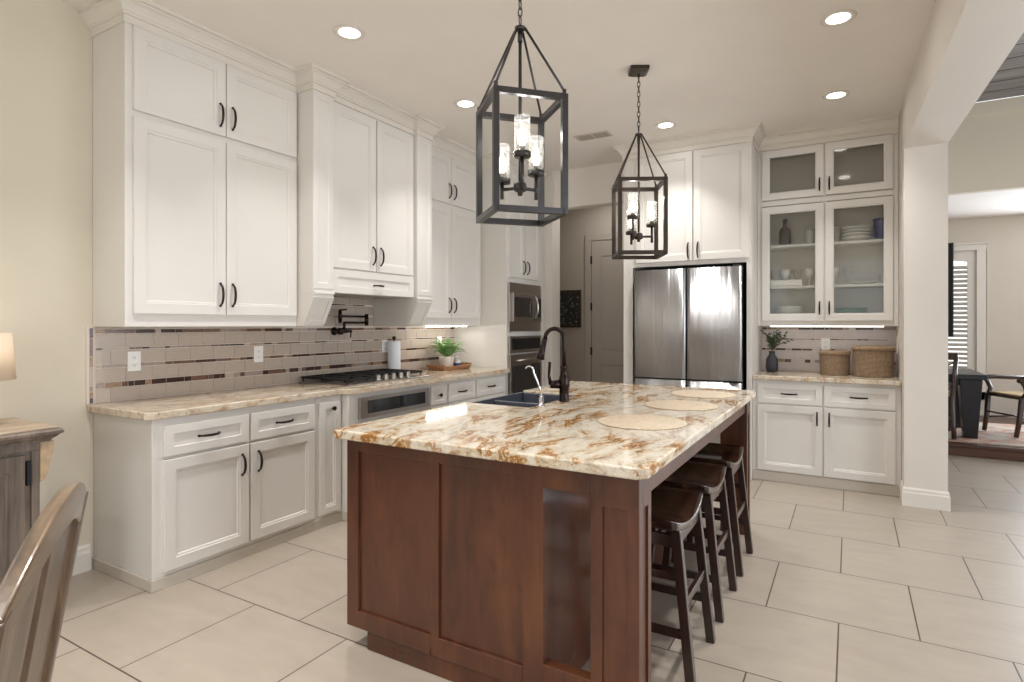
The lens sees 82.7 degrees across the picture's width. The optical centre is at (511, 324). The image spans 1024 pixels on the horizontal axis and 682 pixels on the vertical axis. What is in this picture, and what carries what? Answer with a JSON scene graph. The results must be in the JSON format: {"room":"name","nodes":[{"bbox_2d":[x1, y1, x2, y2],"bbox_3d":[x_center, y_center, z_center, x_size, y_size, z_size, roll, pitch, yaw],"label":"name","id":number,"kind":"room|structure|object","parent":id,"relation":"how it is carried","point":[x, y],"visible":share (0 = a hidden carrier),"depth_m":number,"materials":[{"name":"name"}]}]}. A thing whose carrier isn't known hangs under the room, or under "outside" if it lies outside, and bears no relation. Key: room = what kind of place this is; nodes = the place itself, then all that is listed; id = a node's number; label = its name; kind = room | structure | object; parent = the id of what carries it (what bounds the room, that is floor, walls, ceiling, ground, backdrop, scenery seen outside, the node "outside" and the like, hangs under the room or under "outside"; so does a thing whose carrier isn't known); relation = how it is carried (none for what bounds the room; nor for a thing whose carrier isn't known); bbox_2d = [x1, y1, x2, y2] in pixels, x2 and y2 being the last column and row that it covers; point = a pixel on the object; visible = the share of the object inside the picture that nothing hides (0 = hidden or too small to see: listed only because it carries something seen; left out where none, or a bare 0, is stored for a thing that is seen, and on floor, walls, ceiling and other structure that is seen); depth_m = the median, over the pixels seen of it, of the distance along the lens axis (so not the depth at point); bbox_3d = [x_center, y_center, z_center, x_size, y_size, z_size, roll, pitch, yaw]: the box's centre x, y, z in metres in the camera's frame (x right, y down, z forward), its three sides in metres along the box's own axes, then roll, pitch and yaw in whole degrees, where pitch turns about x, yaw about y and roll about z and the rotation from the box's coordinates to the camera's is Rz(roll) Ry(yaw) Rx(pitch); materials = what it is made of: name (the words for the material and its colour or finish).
{"room":"kitchen","nodes":[
{"label":"kitchen","id":0,"kind":"room"},
{"bbox_2d":[0,0,423,568],"bbox_3d":[-2.203,-0.185,3.652,0.100,3.280,10.100,0,0,30],"label":"wall","id":1,"kind":"structure","parent":0,"point":[46,47],"depth_m":3.10,"materials":[{"name":"paint"}]},
{"bbox_2d":[72,544,90,575],"bbox_3d":[-3.526,1.302,1.258,0.018,0.145,4.630,0,0,30],"label":"baseboard","id":2,"kind":"structure","parent":1,"relation":"attached to","point":[82,563],"depth_m":3.22,"materials":[{"name":"paint"}]},
{"bbox_2d":[93,22,296,326],"bbox_3d":[-1.908,-0.864,3.655,0.403,1.758,1.112,0,0,30],"label":"upper cabinet","id":3,"kind":"object","parent":1,"relation":"attached to","point":[195,153],"visible":1,"depth_m":3.38,"materials":[{"name":"paint"}]},
{"bbox_2d":[86,297,453,404],"bbox_3d":[-1.500,0.112,4.753,0.008,0.674,3.486,0,0,30],"label":"backsplash","id":4,"kind":"structure","parent":1,"relation":"attached to","point":[174,361],"depth_m":4.06,"materials":[{"name":"tile"}]},
{"bbox_2d":[127,351,140,370],"bbox_3d":[-2.244,0.220,3.457,0.008,0.116,0.074,0,0,30],"label":"wall outlet","id":5,"kind":"object","parent":4,"relation":"attached to","point":[133,358],"visible":1,"depth_m":3.45,"materials":[{"name":"plastic"}]},
{"bbox_2d":[254,346,262,361],"bbox_3d":[-1.821,0.215,4.183,0.008,0.116,0.074,0,0,30],"label":"wall outlet","id":6,"kind":"object","parent":4,"relation":"attached to","point":[258,350],"visible":1,"depth_m":4.18,"materials":[{"name":"plastic"}]},
{"bbox_2d":[331,309,368,337],"bbox_3d":[-1.355,-0.009,4.891,0.102,0.240,0.341,0,0,30],"label":"pot filler","id":7,"kind":"object","parent":4,"relation":"attached to","point":[334,330],"visible":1,"depth_m":4.79,"materials":[{"name":"brown metal"}]},
{"bbox_2d":[382,340,387,352],"bbox_3d":[-1.160,0.200,5.319,0.008,0.116,0.074,0,0,30],"label":"wall outlet","id":8,"kind":"object","parent":4,"relation":"attached to","point":[384,342],"visible":1,"depth_m":5.31,"materials":[{"name":"plastic"}]},
{"bbox_2d":[76,0,549,182],"bbox_3d":[-0.916,-1.678,4.863,0.486,0.132,4.429,0,0,36],"label":"trim","id":9,"kind":"structure","parent":1,"relation":"attached to","point":[100,16],"depth_m":3.82,"materials":[{"name":"paint"}]},
{"bbox_2d":[296,89,432,325],"bbox_3d":[-1.248,-0.865,4.672,0.522,1.756,1.302,0,0,30],"label":"range hood","id":10,"kind":"object","parent":1,"relation":"attached to","point":[364,182],"visible":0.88,"depth_m":4.44,"materials":[{"name":"paint"}]},
{"bbox_2d":[422,150,480,326],"bbox_3d":[-0.711,-0.860,5.712,0.403,1.767,1.033,0,0,30],"label":"upper cabinet","id":11,"kind":"object","parent":1,"relation":"attached to","point":[456,234],"visible":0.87,"depth_m":5.65,"materials":[{"name":"paint"}]},
{"bbox_2d":[439,356,454,366],"bbox_3d":[-0.654,0.378,5.817,0.160,0.115,0.160,0,0,30],"label":"pot","id":12,"kind":"object","parent":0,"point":[447,361],"depth_m":5.76,"materials":[{"name":"beige ceramic"}]},
{"bbox_2d":[59,0,934,171],"bbox_3d":[-0.622,-1.785,2.183,4.310,0.080,9.150,0,0,30],"label":"ceiling","id":13,"kind":"structure","parent":0,"point":[714,64],"depth_m":3.78,"materials":[{"name":"paint"}]},
{"bbox_2d":[333,24,365,40],"bbox_3d":[-0.972,-1.741,3.481,0.188,0.006,0.188,0,0,30],"label":"recessed light","id":14,"kind":"object","parent":13,"relation":"in","point":[347,32],"visible":1,"depth_m":3.48,"materials":[{"name":"paint"}]},
{"bbox_2d":[454,99,477,108],"bbox_3d":[-0.366,-1.741,4.603,0.188,0.006,0.188,0,0,30],"label":"recessed light","id":15,"kind":"object","parent":13,"relation":"in","point":[462,103],"visible":1,"depth_m":4.59,"materials":[{"name":"paint"}]},
{"bbox_2d":[476,0,567,226],"bbox_3d":[0.035,-1.102,2.547,0.324,1.284,0.324,0,0,-16],"label":"lantern pendant","id":16,"kind":"object","parent":13,"relation":"hanging from","point":[499,180],"visible":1,"depth_m":2.53,"materials":[{"name":"grey metal"}]},
{"bbox_2d":[573,130,612,140],"bbox_3d":[0.751,-1.739,5.385,0.335,0.012,0.155,0,0,30],"label":"ceiling vent","id":17,"kind":"object","parent":13,"relation":"in","point":[606,133],"visible":1,"depth_m":5.37,"materials":[{"name":"metal"}]},
{"bbox_2d":[577,135,594,140],"bbox_3d":[0.689,-1.735,5.421,0.130,0.004,0.115,0,0,30],"label":"grille","id":18,"kind":"object","parent":17,"relation":"attached to","point":[580,137],"depth_m":5.41,"materials":[{"name":"metal"}]},
{"bbox_2d":[592,132,609,137],"bbox_3d":[0.818,-1.735,5.346,0.130,0.004,0.115,0,0,30],"label":"grille","id":19,"kind":"object","parent":17,"relation":"attached to","point":[597,134],"depth_m":5.33,"materials":[{"name":"metal"}]},
{"bbox_2d":[612,65,667,259],"bbox_3d":[0.865,-1.102,3.974,0.324,1.284,0.324,0,0,2],"label":"lantern pendant","id":20,"kind":"object","parent":13,"relation":"hanging from","point":[638,71],"visible":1,"depth_m":3.95,"materials":[{"name":"grey metal"}]},
{"bbox_2d":[655,121,676,128],"bbox_3d":[1.346,-1.741,5.099,0.188,0.006,0.188,0,0,30],"label":"recessed light","id":21,"kind":"object","parent":13,"relation":"in","point":[668,124],"visible":1,"depth_m":5.10,"materials":[{"name":"paint"}]},
{"bbox_2d":[822,90,849,99],"bbox_3d":[2.467,-1.741,4.431,0.188,0.006,0.188,0,0,30],"label":"recessed light","id":22,"kind":"object","parent":13,"relation":"in","point":[834,95],"visible":1,"depth_m":4.43,"materials":[{"name":"paint"}]},
{"bbox_2d":[820,9,856,26],"bbox_3d":[1.859,-1.741,3.315,0.188,0.006,0.188,0,0,30],"label":"recessed light","id":23,"kind":"object","parent":13,"relation":"in","point":[839,17],"visible":1,"depth_m":3.31,"materials":[{"name":"paint"}]},
{"bbox_2d":[51,455,1023,681],"bbox_3d":[1.684,1.415,1.693,8.790,0.080,10.620,0,0,30],"label":"floor","id":24,"kind":"structure","parent":0,"point":[836,585],"depth_m":2.79,"materials":[{"name":"tile"}]},
{"bbox_2d":[0,417,63,583],"bbox_3d":[-2.735,0.923,2.091,0.509,0.902,1.724,0,0,30],"label":"sideboard","id":25,"kind":"object","parent":24,"relation":"on","point":[26,446],"visible":0.62,"depth_m":2.61,"materials":[{"name":"brown wood"}]},
{"bbox_2d":[0,333,15,380],"bbox_3d":[-2.466,0.256,2.663,0.303,0.431,0.303,0,0,30],"label":"table lamp","id":26,"kind":"object","parent":25,"relation":"on","point":[7,358],"visible":1,"depth_m":2.68,"materials":[{"name":"beige fabric"}]},
{"bbox_2d":[0,482,88,681],"bbox_3d":[-1.102,0.850,0.995,0.562,1.050,0.584,0,0,-27],"label":"dining chair","id":27,"kind":"object","parent":24,"relation":"on","point":[34,590],"visible":1,"depth_m":1.10,"materials":[{"name":"brown wood"}]},
{"bbox_2d":[92,398,315,592],"bbox_3d":[-1.812,0.933,3.565,0.657,0.881,1.057,0,0,30],"label":"base cabinet","id":28,"kind":"object","parent":24,"relation":"on","point":[178,499],"visible":1,"depth_m":3.22,"materials":[{"name":"paint"}]},
{"bbox_2d":[315,395,341,529],"bbox_3d":[-1.493,0.933,4.123,0.647,0.881,0.226,0,0,30],"label":"base cabinet","id":29,"kind":"object","parent":24,"relation":"on","point":[327,409],"visible":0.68,"depth_m":3.97,"materials":[{"name":"paint"}]},
{"bbox_2d":[341,384,428,520],"bbox_3d":[-1.194,0.933,4.591,0.693,0.881,0.879,0,0,30],"label":"base cabinet","id":30,"kind":"object","parent":24,"relation":"on","point":[349,403],"depth_m":4.24,"materials":[{"name":"paint"}]},
{"bbox_2d":[428,382,446,409],"bbox_3d":[-0.900,0.933,5.074,0.717,0.881,0.248,0,0,30],"label":"base cabinet","id":31,"kind":"object","parent":24,"relation":"on","point":[437,391],"visible":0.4,"depth_m":4.90,"materials":[{"name":"paint"}]},
{"bbox_2d":[446,373,505,405],"bbox_3d":[-0.578,0.933,5.617,0.727,0.881,1.010,0,0,30],"label":"base cabinet","id":32,"kind":"object","parent":24,"relation":"on","point":[468,390],"visible":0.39,"depth_m":5.41,"materials":[{"name":"paint"}]},
{"bbox_2d":[87,367,509,420],"bbox_3d":[-1.197,0.470,4.577,0.701,0.041,3.480,0,0,30],"label":"countertop","id":33,"kind":"structure","parent":32,"relation":"on","point":[150,409],"depth_m":3.67,"materials":[{"name":"beige stone"}]},
{"bbox_2d":[299,368,428,385],"bbox_3d":[-1.174,0.421,4.734,0.520,0.056,0.945,0,0,30],"label":"cooktop","id":34,"kind":"object","parent":33,"relation":"in","point":[352,378],"visible":1,"depth_m":4.55,"materials":[{"name":"metal"}]},
{"bbox_2d":[388,336,400,368],"bbox_3d":[-1.078,0.279,5.318,0.150,0.342,0.150,0,0,30],"label":"paper towel holder","id":35,"kind":"object","parent":33,"relation":"on","point":[394,347],"visible":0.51,"depth_m":5.27,"materials":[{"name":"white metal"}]},
{"bbox_2d":[426,362,471,370],"bbox_3d":[-0.627,0.421,5.825,0.228,0.054,0.472,0,0,30],"label":"wood tray","id":36,"kind":"object","parent":33,"relation":"on","point":[463,365],"visible":0.95,"depth_m":5.67,"materials":[{"name":"brown wood"}]},
{"bbox_2d":[428,338,466,366],"bbox_3d":[-0.632,0.288,5.827,0.405,0.294,0.387,0,0,30],"label":"potted fern","id":37,"kind":"object","parent":36,"relation":"on","point":[445,350],"visible":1,"depth_m":5.77,"materials":[{"name":"green plant"}]},
{"bbox_2d":[454,166,543,394],"bbox_3d":[-0.102,-0.184,6.445,0.717,3.117,0.840,0,0,30],"label":"oven tower","id":38,"kind":"object","parent":24,"relation":"on","point":[509,253],"visible":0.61,"depth_m":6.06,"materials":[{"name":"paint"}]},
{"bbox_2d":[508,282,540,331],"bbox_3d":[0.178,-0.177,6.223,0.110,0.505,0.702,0,0,30],"label":"microwave","id":39,"kind":"object","parent":38,"relation":"in","point":[524,300],"visible":1,"depth_m":6.17,"materials":[{"name":"metal"}]},
{"bbox_2d":[508,335,541,394],"bbox_3d":[0.166,0.520,6.230,0.082,0.790,0.702,0,0,30],"label":"wall oven","id":40,"kind":"object","parent":38,"relation":"in","point":[520,379],"visible":0.62,"depth_m":6.16,"materials":[{"name":"metal"}]},
{"bbox_2d":[347,401,749,681],"bbox_3d":[0.443,0.932,3.199,1.289,0.886,2.367,0,0,30],"label":"kitchen island","id":41,"kind":"object","parent":24,"relation":"on","point":[460,568],"visible":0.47,"depth_m":2.19,"materials":[{"name":"brown wood"}]},
{"bbox_2d":[334,381,755,479],"bbox_3d":[0.442,0.470,3.218,1.374,0.040,2.472,0,0,30],"label":"island countertop","id":42,"kind":"structure","parent":41,"relation":"on","point":[568,436],"depth_m":2.49,"materials":[{"name":"stone"}]},
{"bbox_2d":[470,392,572,407],"bbox_3d":[0.075,0.573,3.554,0.438,0.228,0.674,0,0,30],"label":"sink","id":43,"kind":"object","parent":42,"relation":"in","point":[520,399],"visible":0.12,"depth_m":3.77,"materials":[{"name":"black metal"}]},
{"bbox_2d":[525,365,544,406],"bbox_3d":[0.125,0.338,3.193,0.119,0.223,0.043,0,0,19],"label":"filter faucet","id":44,"kind":"object","parent":42,"relation":"on","point":[541,397],"visible":1,"depth_m":3.18,"materials":[{"name":"silver metal"}]},
{"bbox_2d":[536,327,569,401],"bbox_3d":[0.239,0.232,3.399,0.196,0.436,0.079,0,0,7],"label":"kitchen faucet","id":45,"kind":"object","parent":42,"relation":"on","point":[563,384],"visible":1,"depth_m":3.38,"materials":[{"name":"brown metal"}]},
{"bbox_2d":[598,415,686,429],"bbox_3d":[0.594,0.447,2.662,0.400,0.006,0.400,0,0,30],"label":"placemat","id":46,"kind":"object","parent":42,"relation":"on","point":[635,422],"visible":1,"depth_m":2.63,"materials":[{"name":"beige fabric"}]},
{"bbox_2d":[644,400,718,410],"bbox_3d":[0.931,0.447,3.212,0.400,0.006,0.400,0,0,30],"label":"placemat","id":47,"kind":"object","parent":42,"relation":"on","point":[679,405],"visible":1,"depth_m":3.17,"materials":[{"name":"beige fabric"}]},
{"bbox_2d":[671,390,735,397],"bbox_3d":[1.221,0.447,3.721,0.400,0.006,0.400,0,0,30],"label":"placemat","id":48,"kind":"object","parent":42,"relation":"on","point":[684,393],"visible":1,"depth_m":3.67,"materials":[{"name":"beige fabric"}]},
{"bbox_2d":[651,486,715,681],"bbox_3d":[0.617,1.060,2.453,0.391,0.632,0.463,0,0,30],"label":"bar stool","id":49,"kind":"object","parent":24,"relation":"on","point":[677,510],"visible":0.51,"depth_m":2.36,"materials":[{"name":"brown wood"}]},
{"bbox_2d":[635,264,746,442],"bbox_3d":[1.768,0.422,5.645,0.975,1.904,0.702,0,0,30],"label":"refrigerator","id":50,"kind":"object","parent":24,"relation":"on","point":[691,323],"visible":0.6,"depth_m":5.32,"materials":[{"name":"silver metal"}]},
{"bbox_2d":[624,141,761,479],"bbox_3d":[1.761,-0.185,5.696,1.177,3.119,0.738,0,0,30],"label":"surround","id":51,"kind":"object","parent":24,"relation":"on","point":[713,191],"visible":0.73,"depth_m":5.35,"materials":[{"name":"paint"}]},
{"bbox_2d":[651,461,737,622],"bbox_3d":[0.900,1.060,2.941,0.391,0.632,0.463,0,0,30],"label":"bar stool","id":52,"kind":"object","parent":24,"relation":"on","point":[708,479],"visible":0.57,"depth_m":2.91,"materials":[{"name":"brown wood"}]},
{"bbox_2d":[671,443,752,576],"bbox_3d":[1.185,1.060,3.429,0.391,0.632,0.463,0,0,30],"label":"bar stool","id":53,"kind":"object","parent":24,"relation":"on","point":[730,456],"visible":0.57,"depth_m":3.43,"materials":[{"name":"brown wood"}]},
{"bbox_2d":[753,379,900,496],"bbox_3d":[2.762,0.932,5.148,1.101,0.883,0.677,0,0,30],"label":"base cabinet","id":54,"kind":"object","parent":24,"relation":"on","point":[843,436],"visible":0.96,"depth_m":4.87,"materials":[{"name":"paint"}]},
{"bbox_2d":[752,370,901,385],"bbox_3d":[2.768,0.469,5.159,1.102,0.039,0.652,0,0,30],"label":"countertop","id":55,"kind":"structure","parent":54,"relation":"on","point":[801,376],"depth_m":4.94,"materials":[{"name":"beige stone"}]},
{"bbox_2d":[760,330,793,371],"bbox_3d":[2.490,0.249,5.456,0.294,0.401,0.195,0,0,20],"label":"vase","id":56,"kind":"object","parent":55,"relation":"on","point":[771,361],"visible":1,"depth_m":5.46,"materials":[{"name":"black ceramic"}]},
{"bbox_2d":[819,350,850,375],"bbox_3d":[2.876,0.342,5.188,0.254,0.215,0.216,0,0,30],"label":"woven basket","id":57,"kind":"object","parent":55,"relation":"on","point":[832,362],"visible":1,"depth_m":5.10,"materials":[{"name":"brown wicker"}]},
{"bbox_2d":[851,345,894,377],"bbox_3d":[3.111,0.318,5.016,0.324,0.262,0.259,0,0,30],"label":"woven basket","id":58,"kind":"object","parent":55,"relation":"on","point":[868,360],"visible":1,"depth_m":4.91,"materials":[{"name":"beige wicker"}]},
{"bbox_2d":[948,441,1023,461],"bbox_3d":[6.273,1.312,5.193,4.376,0.126,0.115,0,0,30],"label":"trim","id":59,"kind":"structure","parent":24,"relation":"on","point":[954,448],"depth_m":5.96,"materials":[{"name":"brown wood"}]},
{"bbox_2d":[554,162,623,209],"bbox_3d":[0.947,-1.532,6.477,0.985,0.425,0.150,0,0,30],"label":"wall header","id":60,"kind":"structure","parent":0,"point":[588,187],"depth_m":6.45,"materials":[{"name":"paint"}]},
{"bbox_2d":[544,171,559,385],"bbox_3d":[0.179,-0.185,6.892,0.760,3.120,0.205,0,0,30],"label":"door frame","id":61,"kind":"structure","parent":60,"relation":"attached to","point":[551,230],"depth_m":6.65,"materials":[{"name":"paint"}]},
{"bbox_2d":[613,114,898,160],"bbox_3d":[2.150,-1.678,5.351,2.362,0.132,0.577,0,0,30],"label":"trim","id":62,"kind":"structure","parent":60,"relation":"attached to","point":[754,132],"depth_m":5.22,"materials":[{"name":"paint"}]},
{"bbox_2d":[560,204,623,381],"bbox_3d":[1.128,-0.125,7.500,1.790,3.000,0.100,0,0,30],"label":"wall","id":63,"kind":"structure","parent":0,"point":[578,223],"depth_m":7.61,"materials":[{"name":"paint"}]},
{"bbox_2d":[560,290,580,326],"bbox_3d":[0.752,-0.203,7.644,0.335,0.489,0.027,0,0,30],"label":"wall art","id":64,"kind":"object","parent":63,"relation":"attached to","point":[570,300],"visible":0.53,"depth_m":7.63,"materials":[{"name":"brown wood"}]},
{"bbox_2d":[585,232,623,383],"bbox_3d":[1.384,0.110,7.273,1.018,2.530,0.032,0,0,30],"label":"door","id":65,"kind":"structure","parent":63,"relation":"in","point":[604,276],"depth_m":7.41,"materials":[{"name":"paint"}]},
{"bbox_2d":[896,143,947,491],"bbox_3d":[3.699,0.019,5.391,0.270,2.712,2.400,0,0,30],"label":"wall pillar","id":66,"kind":"structure","parent":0,"point":[922,328],"depth_m":4.36,"materials":[{"name":"paint"}]},
{"bbox_2d":[900,480,950,511],"bbox_3d":[3.660,1.305,5.325,0.298,0.140,2.274,0,0,30],"label":"baseboard","id":67,"kind":"structure","parent":66,"relation":"attached to","point":[913,497],"depth_m":4.35,"materials":[{"name":"paint"}]},
{"bbox_2d":[898,0,1023,165],"bbox_3d":[1.703,-1.856,1.739,0.339,1.038,10.731,0,0,29],"label":"ceiling beam","id":68,"kind":"structure","parent":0,"point":[964,43],"depth_m":3.12,"materials":[{"name":"paint"}]},
{"bbox_2d":[948,215,1023,417],"bbox_3d":[6.511,-0.040,8.013,5.600,2.830,0.100,0,0,30],"label":"wall","id":69,"kind":"structure","parent":0,"point":[1004,236],"depth_m":7.88,"materials":[{"name":"paint"}]},
{"bbox_2d":[948,242,987,399],"bbox_3d":[5.958,-0.043,8.306,1.300,2.163,0.140,0,0,30],"label":"window","id":70,"kind":"structure","parent":69,"relation":"in","point":[975,255],"depth_m":8.05,"materials":[{"name":"paint"}]},
{"bbox_2d":[948,243,953,336],"bbox_3d":[5.734,-0.480,8.327,0.940,1.310,0.032,0,0,30],"label":"picture frame","id":71,"kind":"object","parent":70,"relation":"hanging from","point":[950,245],"visible":0.38,"depth_m":8.10,"materials":[{"name":"black metal"}]},
{"bbox_2d":[948,109,1023,195],"bbox_3d":[6.286,-1.830,5.217,4.378,0.910,0.100,0,0,30],"label":"wall","id":72,"kind":"structure","parent":0,"point":[986,151],"depth_m":5.98,"materials":[{"name":"paint"}]},
{"bbox_2d":[966,96,1023,116],"bbox_3d":[6.259,-2.223,5.161,4.368,0.125,0.025,0,0,30],"label":"trim","id":73,"kind":"structure","parent":72,"relation":"attached to","point":[1013,103],"depth_m":5.92,"materials":[{"name":"paint"}]},
{"bbox_2d":[948,189,1023,220],"bbox_3d":[5.900,-1.490,6.963,5.600,0.070,2.530,0,0,30],"label":"ceiling","id":74,"kind":"structure","parent":0,"point":[1005,203],"depth_m":7.13,"materials":[{"name":"paint"}]},
{"bbox_2d":[949,415,1023,447],"bbox_3d":[5.885,1.314,6.937,5.600,0.122,2.590,0,0,30],"label":"floor","id":75,"kind":"structure","parent":0,"point":[1002,420],"depth_m":7.57,"materials":[{"name":"brown wood"}]},
{"bbox_2d":[948,422,1023,446],"bbox_3d":[5.290,1.246,6.809,4.100,0.011,1.610,0,0,30],"label":"area rug","id":76,"kind":"object","parent":75,"relation":"on","point":[996,433],"visible":0.11,"depth_m":6.43,"materials":[{"name":"carpet"}]},
{"bbox_2d":[948,353,958,438],"bbox_3d":[4.713,0.774,6.592,0.517,0.929,0.617,0,0,30],"label":"armchair","id":77,"kind":"object","parent":76,"relation":"on","point":[951,356],"visible":0.37,"depth_m":6.29,"materials":[{"name":"brown wood"}]},
{"bbox_2d":[948,368,987,438],"bbox_3d":[4.458,0.892,7.148,2.020,0.695,1.000,0,0,30],"label":"dining table","id":78,"kind":"object","parent":76,"relation":"on","point":[969,381],"visible":0.45,"depth_m":6.32,"materials":[{"name":"black wood"}]},
{"bbox_2d":[982,374,1023,437],"bbox_3d":[5.759,0.774,6.525,0.617,0.929,0.583,0,0,2],"label":"armchair","id":79,"kind":"object","parent":76,"relation":"on","point":[1018,395],"visible":0.94,"depth_m":6.67,"materials":[{"name":"brown wood"}]},
{"bbox_2d":[989,391,1023,396],"bbox_3d":[5.713,0.783,6.526,0.385,0.021,0.441,0,0,2],"label":"cushion","id":80,"kind":"object","parent":79,"relation":"on","point":[991,393],"depth_m":6.58,"materials":[{"name":"beige fabric"}]},
{"bbox_2d":[976,33,1023,101],"bbox_3d":[3.596,-2.325,0.581,4.368,0.080,10.620,0,0,30],"label":"ceiling","id":81,"kind":"structure","parent":0,"point":[1008,81],"depth_m":5.43,"materials":[{"name":"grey wood"}]},
{"bbox_3d":[2.447,-0.185,5.784,2.305,3.120,0.100,0,0,30],"label":"wall","id":82,"kind":"structure","parent":0,"visible":0},
{"bbox_2d":[758,133,897,326],"bbox_3d":[2.840,-0.860,5.283,1.102,1.768,0.368,0,0,30],"label":"upper cabinet","id":83,"kind":"object","parent":82,"relation":"attached to","point":[822,187],"visible":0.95,"depth_m":5.27,"materials":[{"name":"paint"}]},
{"bbox_2d":[779,219,790,244],"bbox_3d":[2.579,-0.861,5.499,0.104,0.260,0.104,0,0,30],"label":"bottle","id":84,"kind":"object","parent":83,"relation":"on","point":[785,232],"visible":0.87,"depth_m":5.46,"materials":[{"name":"glass"}]},
{"bbox_2d":[781,269,790,279],"bbox_3d":[2.593,-0.433,5.514,0.084,0.165,0.084,0,0,30],"label":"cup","id":85,"kind":"object","parent":83,"relation":"on","point":[785,274],"visible":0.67,"depth_m":5.48,"materials":[{"name":"white ceramic"}]},
{"bbox_2d":[770,279,802,286],"bbox_3d":[2.552,-0.382,5.422,0.280,0.059,0.080,0,0,30],"label":"serving dish","id":86,"kind":"object","parent":83,"relation":"on","point":[799,282],"visible":0.79,"depth_m":5.38,"materials":[{"name":"white ceramic"}]},
{"bbox_2d":[804,268,813,285],"bbox_3d":[2.766,-0.433,5.413,0.084,0.165,0.084,0,0,30],"label":"wine glass","id":87,"kind":"object","parent":83,"relation":"on","point":[809,272],"visible":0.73,"depth_m":5.39,"materials":[{"name":"clear glass"}]},
{"bbox_2d":[805,229,814,243],"bbox_3d":[2.771,-0.806,5.411,0.088,0.150,0.088,0,0,30],"label":"tumbler","id":88,"kind":"object","parent":83,"relation":"on","point":[809,233],"visible":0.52,"depth_m":5.38,"materials":[{"name":"white ceramic"}]},
{"bbox_2d":[770,326,883,326],"bbox_3d":[2.827,0.020,5.259,0.900,0.008,0.035,0,0,30],"label":"light","id":89,"kind":"object","parent":83,"relation":"attached to","point":[770,326],"depth_m":5.23,"materials":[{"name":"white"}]},
{"bbox_2d":[770,239,883,250],"bbox_3d":[2.857,-0.719,5.311,1.022,0.022,0.274,0,0,30],"label":"shelf","id":90,"kind":"object","parent":83,"relation":"attached to","point":[874,243],"depth_m":5.28,"materials":[{"name":"paint"}]},
{"bbox_2d":[770,283,883,290],"bbox_3d":[2.857,-0.339,5.311,1.022,0.022,0.274,0,0,30],"label":"shelf","id":91,"kind":"object","parent":83,"relation":"attached to","point":[838,286],"depth_m":5.29,"materials":[{"name":"paint"}]},
{"bbox_2d":[834,227,840,241],"bbox_3d":[2.953,-0.806,5.316,0.088,0.150,0.088,0,0,30],"label":"tumbler","id":92,"kind":"object","parent":83,"relation":"on","point":[836,229],"visible":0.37,"depth_m":5.28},
{"bbox_2d":[841,235,872,240],"bbox_3d":[3.075,-0.753,5.188,0.250,0.045,0.250,0,0,30],"label":"bowl","id":93,"kind":"object","parent":83,"relation":"on","point":[856,237],"visible":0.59,"depth_m":5.11,"materials":[{"name":"white ceramic"}]},
{"bbox_2d":[841,232,872,236],"bbox_3d":[3.075,-0.782,5.188,0.250,0.045,0.250,0,0,30],"label":"bowl","id":94,"kind":"object","parent":93,"relation":"on","point":[852,233],"visible":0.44,"depth_m":5.10,"materials":[{"name":"white ceramic"}]},
{"bbox_2d":[841,228,872,233],"bbox_3d":[3.075,-0.810,5.188,0.250,0.045,0.250,0,0,30],"label":"bowl","id":95,"kind":"object","parent":94,"relation":"on","point":[863,229],"visible":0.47,"depth_m":5.10,"materials":[{"name":"white ceramic"}]},
{"bbox_2d":[841,225,872,230],"bbox_3d":[3.075,-0.839,5.188,0.250,0.045,0.250,0,0,30],"label":"bowl","id":96,"kind":"object","parent":95,"relation":"on","point":[857,226],"visible":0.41,"depth_m":5.10,"materials":[{"name":"white ceramic"}]},
{"bbox_2d":[850,281,877,283],"bbox_3d":[3.113,-0.363,5.154,0.216,0.024,0.216,0,0,30],"label":"glass plate","id":97,"kind":"object","parent":83,"relation":"on","point":[855,282],"visible":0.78,"depth_m":5.08,"materials":[{"name":"glass"}]},
{"bbox_2d":[873,218,883,238],"bbox_3d":[3.235,-0.826,5.095,0.132,0.190,0.132,0,0,30],"label":"cup","id":98,"kind":"object","parent":83,"relation":"on","point":[878,223],"visible":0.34,"depth_m":5.06,"materials":[{"name":"blue ceramic"}]},
{"bbox_2d":[762,327,895,374],"bbox_3d":[2.932,0.236,5.439,1.104,0.426,0.008,0,0,30],"label":"backsplash","id":99,"kind":"structure","parent":82,"relation":"attached to","point":[800,354],"depth_m":5.49,"materials":[{"name":"tile"}]},
{"bbox_2d":[821,338,829,349],"bbox_3d":[2.928,0.190,5.432,0.074,0.116,0.008,0,0,30],"label":"wall outlet","id":100,"kind":"object","parent":99,"relation":"attached to","point":[825,342],"visible":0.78,"depth_m":5.43,"materials":[{"name":"plastic"}]},
{"bbox_3d":[3.021,-0.072,5.195,0.276,0.052,0.276,0,0,30],"label":"bowl","id":101,"kind":"object","parent":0,"visible":0},
{"bbox_2d":[834,310,867,312],"bbox_3d":[3.021,-0.096,5.195,0.276,0.052,0.276,0,0,30],"label":"bowl","id":102,"kind":"object","parent":101,"relation":"on","point":[836,311],"visible":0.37,"depth_m":5.09,"materials":[{"name":"ceramic"}]},
{"bbox_2d":[834,307,867,309],"bbox_3d":[3.021,-0.120,5.195,0.276,0.052,0.276,0,0,30],"label":"bowl","id":103,"kind":"object","parent":102,"relation":"on","point":[848,308],"visible":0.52,"depth_m":5.08,"materials":[{"name":"ceramic"}]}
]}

